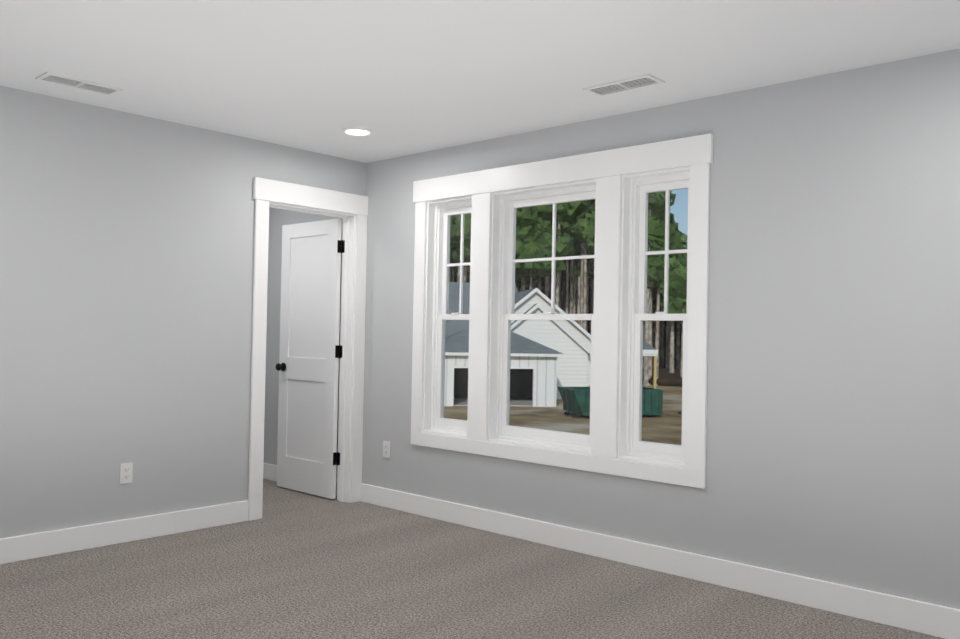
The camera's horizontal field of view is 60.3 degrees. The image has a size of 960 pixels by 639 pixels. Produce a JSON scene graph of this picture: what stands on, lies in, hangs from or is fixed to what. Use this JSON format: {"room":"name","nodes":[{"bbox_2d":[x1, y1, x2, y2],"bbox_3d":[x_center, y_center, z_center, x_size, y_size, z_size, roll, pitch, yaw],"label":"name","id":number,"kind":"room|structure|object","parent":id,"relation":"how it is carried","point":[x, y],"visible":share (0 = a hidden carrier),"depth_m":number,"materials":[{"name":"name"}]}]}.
{"room":"empty bedroom","nodes":[
{"label":"empty bedroom","id":0,"kind":"room"},
{"bbox_2d":[0,86,366,538],"bbox_3d":[-2.287,0.038,4.484,0.120,2.440,4.150,0,-1,42],"label":"wall","id":1,"kind":"structure","parent":0,"point":[126,268],"depth_m":4.69,"materials":[{"name":"grey paint"}]},
{"bbox_2d":[0,500,248,563],"bbox_3d":[-2.527,1.183,4.123,0.016,0.130,3.110,0,-1,42],"label":"baseboard","id":2,"kind":"structure","parent":1,"relation":"attached to","point":[38,545],"depth_m":4.65,"materials":[{"name":"white wood"}]},
{"bbox_2d":[120,462,132,483],"bbox_3d":[-2.008,0.877,4.696,0.009,0.115,0.070,0,-1,42],"label":"outlet","id":3,"kind":"object","parent":1,"relation":"attached to","point":[126,471],"visible":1,"depth_m":4.69,"materials":[{"name":"white plastic"}]},
{"bbox_2d":[248,177,367,520],"bbox_3d":[-1.206,0.201,5.670,0.178,2.195,0.935,0,-1,42],"label":"door frame","id":4,"kind":"structure","parent":1,"relation":"attached to","point":[266,192],"depth_m":5.87,"materials":[{"name":"white wood"}]},
{"bbox_2d":[275,218,344,498],"bbox_3d":[-1.275,0.284,6.186,0.737,2.020,0.171,0,-1,42],"label":"door","id":5,"kind":"structure","parent":1,"relation":"in","point":[307,368],"depth_m":6.17,"materials":[{"name":"white wood"}]},
{"bbox_2d":[0,479,943,638],"bbox_3d":[-1.380,1.344,2.700,6.470,0.200,5.800,0,-1,42],"label":"floor","id":6,"kind":"structure","parent":0,"point":[292,564],"depth_m":3.88,"materials":[{"name":"carpet"}]},
{"bbox_2d":[0,0,959,162],"bbox_3d":[-1.331,-1.295,2.746,6.470,0.200,5.800,0,-1,42],"label":"ceiling","id":7,"kind":"structure","parent":0,"point":[400,78],"depth_m":3.64,"materials":[{"name":"white paint"}]},
{"bbox_2d":[35,72,123,95],"bbox_3d":[-2.011,-1.179,4.160,0.155,0.008,0.370,0,-1,42],"label":"ceiling vent","id":8,"kind":"object","parent":7,"relation":"in","point":[67,81],"visible":1,"depth_m":4.15,"materials":[{"name":"white metal"}]},
{"bbox_2d":[342,126,372,135],"bbox_3d":[-0.741,-1.134,5.004,0.190,0.021,0.190,0,-1,42],"label":"recessed light","id":9,"kind":"object","parent":7,"relation":"in","point":[357,130],"visible":1,"depth_m":4.98,"materials":[{"name":"white plastic"}]},
{"bbox_2d":[583,74,664,96],"bbox_3d":[0.697,-1.132,4.018,0.370,0.008,0.155,0,-1,42],"label":"ceiling vent","id":10,"kind":"object","parent":7,"relation":"in","point":[627,84],"visible":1,"depth_m":4.01,"materials":[{"name":"white metal"}]},
{"bbox_2d":[263,49,959,608],"bbox_3d":[0.547,0.096,4.809,6.470,2.440,0.150,0,-1,42],"label":"wall","id":11,"kind":"structure","parent":0,"point":[833,407],"depth_m":3.87,"materials":[{"name":"grey paint"}]},
{"bbox_2d":[383,441,389,457],"bbox_3d":[-0.654,0.911,5.769,0.070,0.115,0.009,0,-1,42],"label":"outlet","id":12,"kind":"object","parent":11,"relation":"attached to","point":[386,449],"visible":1,"depth_m":5.76,"materials":[{"name":"white plastic"}]},
{"bbox_2d":[423,196,471,437],"bbox_3d":[-0.187,-0.013,5.430,0.421,1.547,0.077,0,-1,42],"label":"liner","id":13,"kind":"object","parent":11,"relation":"attached to","point":[430,204],"depth_m":5.55,"materials":[{"name":"white wood"}]},
{"bbox_2d":[431,200,470,433],"bbox_3d":[-0.141,-0.012,5.480,0.393,1.519,0.092,0,-1,42],"label":"window","id":14,"kind":"structure","parent":11,"relation":"in","point":[444,212],"depth_m":5.56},
{"bbox_2d":[488,179,595,454],"bbox_3d":[0.379,-0.012,4.914,0.790,1.547,0.077,0,-1,42],"label":"liner","id":15,"kind":"object","parent":11,"relation":"attached to","point":[495,229],"depth_m":5.15,"materials":[{"name":"white wood"}]},
{"bbox_2d":[496,184,595,450],"bbox_3d":[0.424,-0.010,4.964,0.762,1.519,0.092,0,-1,42],"label":"window","id":16,"kind":"structure","parent":11,"relation":"in","point":[509,205],"depth_m":5.07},
{"bbox_2d":[411,134,712,488],"bbox_3d":[0.346,-0.042,4.878,2.184,1.782,0.027,0,-1,42],"label":"window frame","id":17,"kind":"structure","parent":11,"relation":"in","point":[606,169],"depth_m":4.58,"materials":[{"name":"white wood"}]},
{"bbox_2d":[618,166,690,467],"bbox_3d":[0.945,-0.011,4.398,0.421,1.547,0.077,0,-1,42],"label":"liner","id":18,"kind":"object","parent":11,"relation":"attached to","point":[623,347],"depth_m":4.51,"materials":[{"name":"white wood"}]},
{"bbox_2d":[626,172,689,462],"bbox_3d":[0.990,-0.009,4.448,0.393,1.519,0.092,0,-1,42],"label":"window","id":19,"kind":"structure","parent":11,"relation":"in","point":[640,190],"depth_m":4.52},
{"bbox_2d":[360,483,959,638],"bbox_3d":[0.958,1.250,4.283,4.908,0.130,0.016,0,-1,42],"label":"baseboard","id":20,"kind":"structure","parent":11,"relation":"attached to","point":[931,619],"depth_m":4.14,"materials":[{"name":"white wood"}]},
{"label":"outside","id":21,"kind":"structure","parent":0,"visible":0},
{"bbox_2d":[444,384,681,444],"bbox_3d":[25.453,7.414,138.733,380.000,0.074,360.000,0,-1,42],"label":"ground","id":22,"kind":"structure","parent":21,"point":[545,416],"depth_m":44.35,"materials":[{"name":"brown soil"}]},
{"bbox_2d":[444,282,657,406],"bbox_3d":[-1.640,1.272,61.737,28.950,8.596,22.283,1,-1,-9],"label":"house","id":23,"kind":"structure","parent":22,"relation":"on","point":[550,342],"depth_m":57.49,"materials":[{"name":"white wood"}]},
{"bbox_2d":[449,190,686,386],"bbox_3d":[13.582,-1.067,121.817,91.854,37.834,102.726,0,-1,42],"label":"pine forest","id":24,"kind":"object","parent":22,"relation":"on","point":[526,274],"depth_m":77.24,"materials":[{"name":"green plant"}]},
{"bbox_2d":[558,385,662,416],"bbox_3d":[7.236,4.627,46.421,5.433,1.640,2.540,1,-1,-16],"label":"dumpster","id":25,"kind":"object","parent":22,"relation":"on","point":[582,395],"depth_m":45.68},
{"bbox_3d":[-2.070,0.065,5.775,1.300,2.440,1.950,0,-1,42],"label":"wall","id":26,"kind":"structure","parent":0,"visible":0},
{"bbox_2d":[263,462,336,495],"bbox_3d":[-1.386,1.244,6.418,1.150,0.130,0.020,0,-1,42],"label":"baseboard","id":27,"kind":"structure","parent":26,"relation":"attached to","point":[269,471],"depth_m":6.67,"materials":[{"name":"white wood"}]}
]}

